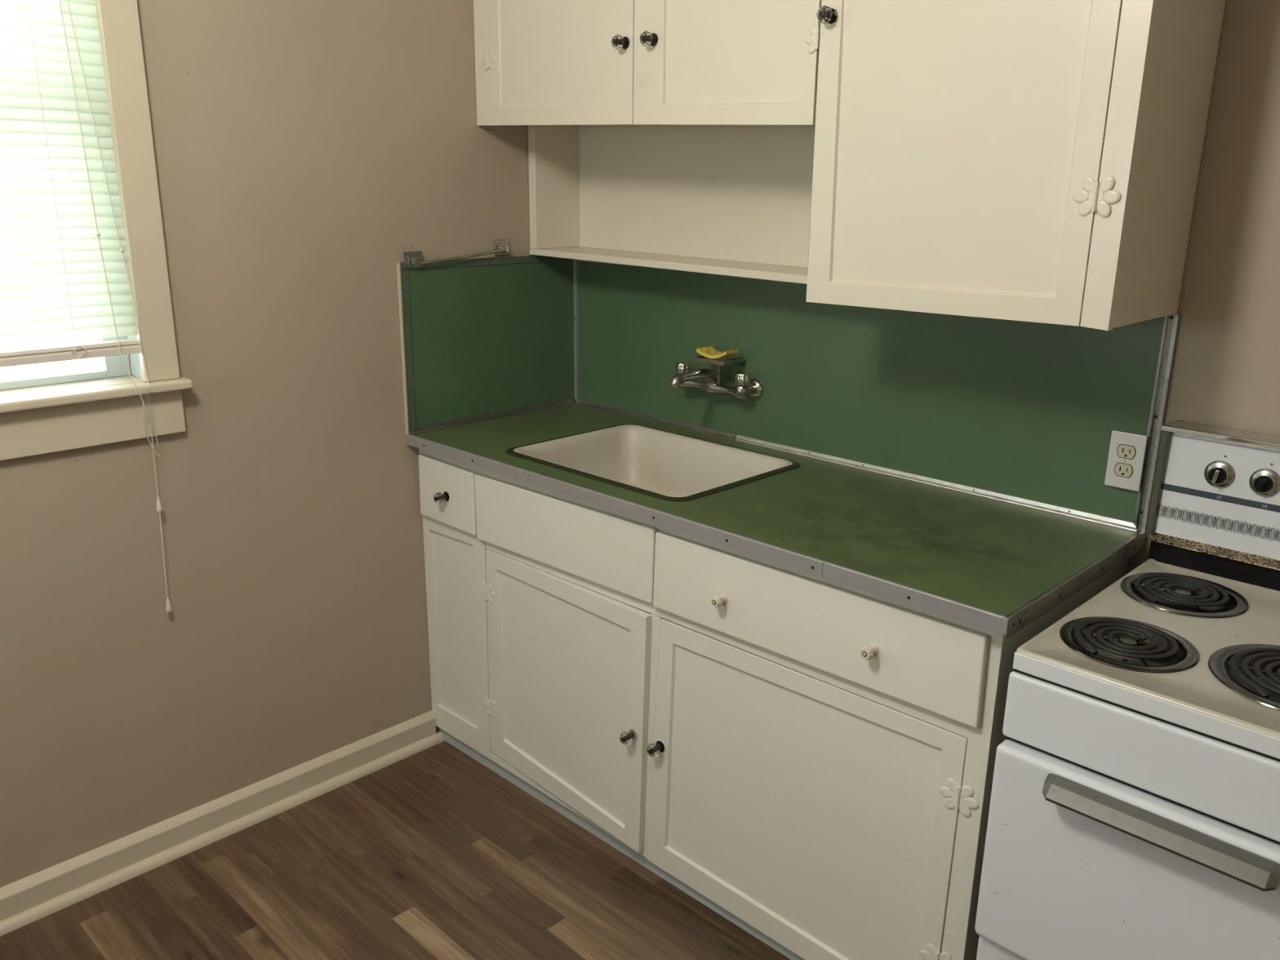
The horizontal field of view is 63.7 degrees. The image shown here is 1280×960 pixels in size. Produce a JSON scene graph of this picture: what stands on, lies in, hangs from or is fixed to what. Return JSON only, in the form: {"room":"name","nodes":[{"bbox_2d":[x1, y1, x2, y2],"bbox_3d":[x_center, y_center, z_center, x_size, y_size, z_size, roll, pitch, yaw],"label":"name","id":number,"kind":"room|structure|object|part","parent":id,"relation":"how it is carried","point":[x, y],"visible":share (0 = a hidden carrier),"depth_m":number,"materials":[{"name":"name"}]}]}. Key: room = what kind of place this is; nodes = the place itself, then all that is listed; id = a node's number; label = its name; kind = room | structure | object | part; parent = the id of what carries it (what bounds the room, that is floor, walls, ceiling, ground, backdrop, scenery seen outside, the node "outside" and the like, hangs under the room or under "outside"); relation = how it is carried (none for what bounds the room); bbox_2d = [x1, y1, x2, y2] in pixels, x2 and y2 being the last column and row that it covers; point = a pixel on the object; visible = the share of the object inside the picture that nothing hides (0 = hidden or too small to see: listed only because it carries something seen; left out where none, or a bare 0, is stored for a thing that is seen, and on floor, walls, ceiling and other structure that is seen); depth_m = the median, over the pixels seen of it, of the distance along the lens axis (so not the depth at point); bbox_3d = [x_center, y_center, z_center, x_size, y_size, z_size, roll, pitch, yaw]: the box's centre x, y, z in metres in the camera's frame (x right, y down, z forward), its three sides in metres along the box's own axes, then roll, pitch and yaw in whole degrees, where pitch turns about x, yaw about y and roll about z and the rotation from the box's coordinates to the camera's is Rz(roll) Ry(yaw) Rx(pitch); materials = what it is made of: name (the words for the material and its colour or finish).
{"room":"kitchen","nodes":[
{"label":"kitchen","id":0,"kind":"room"},
{"bbox_2d":[0,0,535,887],"bbox_3d":[-1.453,-0.247,1.887,0.150,2.500,3.450,16,22,42],"label":"wall","id":1,"kind":"structure","parent":0,"point":[300,146],"depth_m":2.39,"materials":[{"name":"beige paint"}]},
{"bbox_2d":[0,0,192,460],"bbox_3d":[-1.381,-0.671,1.802,0.208,1.336,0.991,16,22,42],"label":"window","id":2,"kind":"structure","parent":1,"relation":"in","point":[44,414],"depth_m":2.11,"materials":[{"name":"beige paint"}]},
{"bbox_3d":[-1.409,-0.433,1.918,0.034,0.574,0.805,16,22,42],"label":"sash","id":3,"kind":"part","parent":2,"relation":"part of","materials":[{"name":"white paint"}]},
{"bbox_2d":[0,0,172,612],"bbox_3d":[-1.323,-0.414,1.837,0.079,1.628,0.802,16,22,42],"label":"blind","id":4,"kind":"object","parent":2,"relation":"attached to","point":[64,272],"visible":0.87,"depth_m":2.02,"materials":[{"name":"white plastic"}]},
{"bbox_3d":[-1.149,-0.742,1.965,0.019,0.985,0.001,16,22,42],"label":"ladder cord","id":5,"kind":"part","parent":4,"relation":"part of","materials":[{"name":"white fabric"}]},
{"bbox_3d":[-1.341,-0.209,1.911,0.026,0.028,0.800,16,22,42],"label":"rail","id":6,"kind":"part","parent":4,"relation":"part of","materials":[{"name":"beige plastic"}]},
{"bbox_3d":[-1.063,-0.641,2.016,0.095,1.205,0.030,-9,19,-31],"label":"lift cord","id":7,"kind":"part","parent":4,"relation":"part of","materials":[{"name":"white fabric"}]},
{"bbox_3d":[-1.061,-0.586,2.039,0.070,1.325,0.030,-9,19,-31],"label":"lift cord","id":8,"kind":"part","parent":4,"relation":"part of","materials":[{"name":"white fabric"}]},
{"bbox_3d":[-1.045,-0.108,2.195,0.012,0.129,0.041,2,16,4],"label":"lift cord","id":9,"kind":"part","parent":4,"relation":"part of","materials":[{"name":"white fabric"}]},
{"bbox_3d":[-1.058,0.164,2.284,0.009,0.202,0.003,4,17,12],"label":"lift cord","id":10,"kind":"part","parent":4,"relation":"part of","materials":[{"name":"white fabric"}]},
{"bbox_3d":[-1.335,-0.716,1.743,0.020,1.217,0.961,16,22,42],"label":"casing","id":11,"kind":"part","parent":2,"relation":"part of","materials":[{"name":"beige paint"}]},
{"bbox_2d":[0,711,435,921],"bbox_3d":[-1.603,0.982,1.972,0.020,0.087,2.888,16,22,42],"label":"baseboard","id":12,"kind":"structure","parent":1,"relation":"attached to","point":[20,895],"depth_m":2.49,"materials":[{"name":"beige paint"}]},
{"bbox_2d":[0,731,444,936],"bbox_3d":[-1.584,1.016,1.973,0.019,0.022,2.902,16,22,42],"label":"trim","id":13,"kind":"structure","parent":1,"relation":"attached to","point":[27,917],"depth_m":2.49,"materials":[{"name":"beige paint"}]},
{"bbox_2d":[403,239,509,268],"bbox_3d":[-0.470,-0.594,2.696,0.030,0.062,0.340,16,22,42],"label":"towel bar","id":14,"kind":"object","parent":1,"relation":"attached to","point":[411,259],"visible":1,"depth_m":2.65,"materials":[{"name":"silver metal"}]},
{"bbox_3d":[-0.564,-0.551,2.596,0.010,0.016,0.010,16,22,42],"label":"arm","id":15,"kind":"part","parent":14,"relation":"part of","materials":[{"name":"silver metal"}]},
{"bbox_3d":[-0.462,-0.585,2.692,0.008,0.032,0.288,16,22,42],"label":"rod","id":16,"kind":"part","parent":14,"relation":"part of","materials":[{"name":"silver metal"}]},
{"bbox_3d":[-0.364,-0.626,2.791,0.017,0.016,0.010,16,22,42],"label":"arm","id":17,"kind":"part","parent":14,"relation":"part of","materials":[{"name":"silver metal"}]},
{"bbox_2d":[396,255,575,434],"bbox_3d":[-0.399,-0.387,2.847,0.013,0.448,0.600,16,22,42],"label":"backsplash","id":18,"kind":"structure","parent":1,"relation":"attached to","point":[482,339],"depth_m":2.82,"materials":[{"name":"green laminate"}]},
{"bbox_2d":[0,741,791,959],"bbox_3d":[-0.217,1.308,1.063,3.350,0.001,3.450,16,22,42],"label":"floor","id":19,"kind":"structure","parent":0,"point":[432,853],"depth_m":2.33,"materials":[{"name":"brown wood"}]},
{"bbox_2d":[418,448,1128,959],"bbox_3d":[0.168,0.441,2.488,1.639,0.881,0.606,16,22,42],"label":"base cabinet","id":20,"kind":"object","parent":19,"relation":"on","point":[808,758],"visible":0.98,"depth_m":2.13,"materials":[{"name":"beige paint"}]},
{"bbox_3d":[-0.514,0.046,2.657,0.031,0.031,0.034,16,22,42],"label":"knob","id":21,"kind":"part","parent":20,"relation":"part of","materials":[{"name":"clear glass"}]},
{"bbox_3d":[-0.500,0.036,2.675,0.243,0.169,0.014,16,22,42],"label":"drawer","id":22,"kind":"part","parent":20,"relation":"part of","materials":[{"name":"beige paint"}]},
{"bbox_3d":[-0.495,0.404,2.801,0.201,0.540,0.008,16,22,42],"label":"fixed panel","id":23,"kind":"part","parent":20,"relation":"part of","materials":[{"name":"beige paint"}]},
{"bbox_3d":[-0.189,0.124,2.384,0.619,0.179,0.014,16,22,42],"label":"false drawer","id":24,"kind":"part","parent":20,"relation":"part of","materials":[{"name":"beige paint"}]},
{"bbox_3d":[-0.189,0.518,2.506,0.019,0.598,0.595,-14,22,-42],"label":"door","id":25,"kind":"part","parent":20,"relation":"part of","materials":[{"name":"beige paint"}]},
{"bbox_3d":[-0.027,0.577,2.308,0.031,0.031,0.034,16,22,42],"label":"knob","id":26,"kind":"part","parent":20,"relation":"part of","materials":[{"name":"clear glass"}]},
{"bbox_3d":[0.034,0.595,2.274,0.031,0.031,0.034,16,22,42],"label":"knob","id":27,"kind":"part","parent":20,"relation":"part of","materials":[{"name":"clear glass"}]},
{"bbox_3d":[0.156,0.238,2.033,0.025,0.025,0.030,16,22,42],"label":"knob","id":28,"kind":"part","parent":20,"relation":"part of","materials":[{"name":"beige ceramic"}]},
{"bbox_2d":[405,404,1145,639],"bbox_3d":[0.185,0.007,2.359,1.660,0.035,0.598,16,22,42],"label":"countertop","id":29,"kind":"structure","parent":20,"relation":"on","point":[993,565],"depth_m":2.03,"materials":[{"name":"green laminate"}]},
{"bbox_2d":[505,423,799,502],"bbox_3d":[0.024,0.026,2.527,0.604,0.177,0.462,16,22,42],"label":"sink","id":30,"kind":"object","parent":29,"relation":"in","point":[655,463],"visible":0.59,"depth_m":2.68,"materials":[{"name":"ceramic"}]},
{"bbox_3d":[0.289,0.661,2.072,0.738,0.628,0.019,16,22,42],"label":"door","id":31,"kind":"part","parent":20,"relation":"part of","materials":[{"name":"beige paint"}]},
{"bbox_3d":[0.297,0.260,1.929,0.741,0.175,0.014,16,22,42],"label":"drawer","id":32,"kind":"part","parent":20,"relation":"part of","materials":[{"name":"beige paint"}]},
{"bbox_3d":[0.401,0.301,1.802,0.025,0.025,0.030,16,22,42],"label":"knob","id":33,"kind":"part","parent":20,"relation":"part of","materials":[{"name":"beige ceramic"}]},
{"bbox_2d":[974,420,1279,959],"bbox_3d":[1.033,0.578,1.585,0.781,1.142,0.696,16,22,42],"label":"electric range","id":34,"kind":"object","parent":19,"relation":"on","point":[1134,813],"visible":1,"depth_m":1.52,"materials":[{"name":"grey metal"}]},
{"bbox_3d":[0.833,0.966,1.490,0.757,0.295,0.026,16,22,42],"label":"drawer","id":35,"kind":"part","parent":34,"relation":"part of","materials":[{"name":"white metal"}]},
{"bbox_3d":[0.712,0.614,1.504,0.429,0.349,0.041,16,22,42],"label":"oven door","id":36,"kind":"part","parent":34,"relation":"part of","materials":[{"name":"white metal"}]},
{"bbox_3d":[0.750,0.264,1.587,0.196,0.032,0.196,16,22,42],"label":"burner","id":37,"kind":"part","parent":34,"relation":"part of","materials":[{"name":"black metal"}]},
{"bbox_3d":[0.840,0.419,1.332,0.763,0.108,0.024,16,22,42],"label":"panel","id":38,"kind":"part","parent":34,"relation":"part of","materials":[{"name":"white metal"}]},
{"bbox_2d":[1013,558,1279,759],"bbox_3d":[1.038,0.292,1.504,0.761,0.032,0.580,16,22,42],"label":"cooktop","id":39,"kind":"object","parent":34,"relation":"in","point":[1184,648],"depth_m":1.55,"materials":[{"name":"white metal"}]},
{"bbox_3d":[0.706,0.479,1.413,0.313,0.025,0.040,16,22,42],"label":"handle","id":40,"kind":"part","parent":34,"relation":"part of","materials":[{"name":"silver metal"}]},
{"bbox_3d":[0.982,0.000,1.929,0.014,0.216,0.074,16,22,42],"label":"trim","id":41,"kind":"part","parent":34,"relation":"part of","materials":[{"name":"silver metal"}]},
{"bbox_3d":[0.937,0.210,1.781,0.198,0.032,0.198,16,22,42],"label":"burner","id":42,"kind":"part","parent":34,"relation":"part of","materials":[{"name":"black metal"}]},
{"bbox_3d":[1.254,0.085,1.672,0.755,0.203,0.064,16,22,42],"label":"control panel","id":43,"kind":"part","parent":34,"relation":"part of","materials":[{"name":"white metal"}]},
{"bbox_3d":[1.032,-0.009,1.834,0.050,0.050,0.006,16,22,42],"label":"control knob","id":44,"kind":"part","parent":34,"relation":"part of","materials":[{"name":"silver metal"}]},
{"bbox_3d":[1.253,-0.021,1.640,0.780,0.017,0.069,16,22,42],"label":"trim","id":45,"kind":"part","parent":34,"relation":"part of","materials":[{"name":"silver metal"}]},
{"bbox_3d":[0.947,0.300,1.471,0.244,0.032,0.244,16,22,42],"label":"burner","id":46,"kind":"part","parent":34,"relation":"part of","materials":[{"name":"black metal"}]},
{"bbox_3d":[1.084,0.005,1.785,0.050,0.050,0.006,16,22,42],"label":"control knob","id":47,"kind":"part","parent":34,"relation":"part of","materials":[{"name":"silver metal"}]},
{"bbox_2d":[577,0,1279,573],"bbox_3d":[0.993,-0.249,1.996,3.500,2.500,0.120,16,22,42],"label":"wall","id":48,"kind":"structure","parent":0,"point":[1226,370],"depth_m":1.81,"materials":[{"name":"beige paint"}]},
{"bbox_2d":[473,0,821,125],"bbox_3d":[0.065,-1.149,2.329,1.061,0.697,0.372,16,22,42],"label":"upper cabinet","id":49,"kind":"object","parent":48,"relation":"attached to","point":[538,62],"visible":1,"depth_m":2.23,"materials":[{"name":"beige paint"}]},
{"bbox_3d":[-0.189,-1.149,2.381,0.511,0.632,0.020,16,22,42],"label":"door","id":50,"kind":"part","parent":49,"relation":"part of","materials":[{"name":"beige paint"}]},
{"bbox_3d":[-0.044,-0.956,2.248,0.031,0.031,0.034,16,22,42],"label":"knob","id":51,"kind":"part","parent":49,"relation":"part of","materials":[{"name":"clear glass"}]},
{"bbox_3d":[0.018,-0.939,2.191,0.031,0.031,0.034,16,22,42],"label":"knob","id":52,"kind":"part","parent":49,"relation":"part of","materials":[{"name":"clear glass"}]},
{"bbox_3d":[0.168,-1.041,2.049,0.485,0.646,0.020,16,22,42],"label":"door","id":53,"kind":"part","parent":49,"relation":"part of","materials":[{"name":"beige paint"}]},
{"bbox_2d":[528,124,815,284],"bbox_3d":[0.129,-0.709,2.533,1.057,0.379,0.169,16,22,42],"label":"open shelf","id":54,"kind":"object","parent":48,"relation":"attached to","point":[687,195],"visible":0.61,"depth_m":2.66,"materials":[{"name":"beige paint"}]},
{"bbox_3d":[-0.237,-0.827,2.874,0.028,0.349,0.167,16,22,42],"label":"panel","id":55,"kind":"part","parent":54,"relation":"part of","materials":[{"name":"beige paint"}]},
{"bbox_2d":[573,259,1181,532],"bbox_3d":[0.396,-0.271,2.498,1.655,0.440,0.012,16,22,42],"label":"backsplash","id":56,"kind":"structure","parent":48,"relation":"attached to","point":[1018,412],"depth_m":2.34,"materials":[{"name":"green laminate"}]},
{"bbox_2d":[670,355,763,399],"bbox_3d":[0.146,-0.254,2.601,0.255,0.103,0.216,16,22,42],"label":"faucet","id":57,"kind":"object","parent":56,"relation":"attached to","point":[706,380],"visible":0.94,"depth_m":2.60,"materials":[{"name":"silver metal"}]},
{"bbox_3d":[0.113,-0.293,2.708,0.035,0.033,0.035,7,17,21],"label":"handle","id":58,"kind":"part","parent":57,"relation":"part of","materials":[{"name":"silver metal"}]},
{"bbox_3d":[0.139,-0.248,2.584,0.035,0.057,0.181,14,21,38],"label":"spout","id":59,"kind":"part","parent":57,"relation":"part of","materials":[{"name":"silver metal"}]},
{"bbox_2d":[696,346,738,358],"bbox_3d":[0.196,-0.321,2.601,0.090,0.024,0.061,16,22,42],"label":"sponge","id":60,"kind":"object","parent":57,"relation":"on","point":[707,352],"visible":1,"depth_m":2.60,"materials":[{"name":"yellow"}]},
{"bbox_3d":[0.200,-0.306,2.613,0.103,0.010,0.081,16,22,42],"label":"soap dish","id":61,"kind":"part","parent":57,"relation":"part of","materials":[{"name":"silver metal"}]},
{"bbox_3d":[0.201,-0.277,2.630,0.015,0.057,0.016,16,22,42],"label":"dish post","id":62,"kind":"part","parent":57,"relation":"part of","materials":[{"name":"silver metal"}]},
{"bbox_3d":[0.256,-0.253,2.574,0.035,0.033,0.035,-6,17,-22],"label":"handle","id":63,"kind":"part","parent":57,"relation":"part of","materials":[{"name":"silver metal"}]},
{"bbox_2d":[1104,430,1147,491],"bbox_3d":[0.944,-0.038,1.998,0.066,0.110,0.014,16,22,42],"label":"electrical outlet","id":64,"kind":"object","parent":56,"relation":"attached to","point":[1126,453],"visible":1,"depth_m":1.99,"materials":[{"name":"grey plastic"}]},
{"bbox_2d":[1114,462,1133,478],"bbox_3d":[0.940,-0.019,2.000,0.036,0.027,0.001,16,22,42],"label":"receptacle","id":65,"kind":"object","parent":64,"relation":"attached to","point":[1122,469],"depth_m":2.00,"materials":[{"name":"beige plastic"}]},
{"bbox_2d":[1116,444,1136,459],"bbox_3d":[0.940,-0.055,1.990,0.036,0.027,0.001,16,22,42],"label":"receptacle","id":66,"kind":"object","parent":64,"relation":"attached to","point":[1124,451],"depth_m":1.99,"materials":[{"name":"beige plastic"}]},
{"bbox_2d":[805,0,1225,330],"bbox_3d":[0.651,-0.821,1.821,0.597,1.032,0.367,16,22,42],"label":"upper cabinet","id":67,"kind":"object","parent":48,"relation":"attached to","point":[1033,161],"visible":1,"depth_m":1.75,"materials":[{"name":"beige paint"}]},
{"bbox_3d":[0.342,-0.851,1.885,0.031,0.031,0.034,16,22,42],"label":"knob","id":68,"kind":"part","parent":67,"relation":"part of","materials":[{"name":"clear glass"}]}
]}

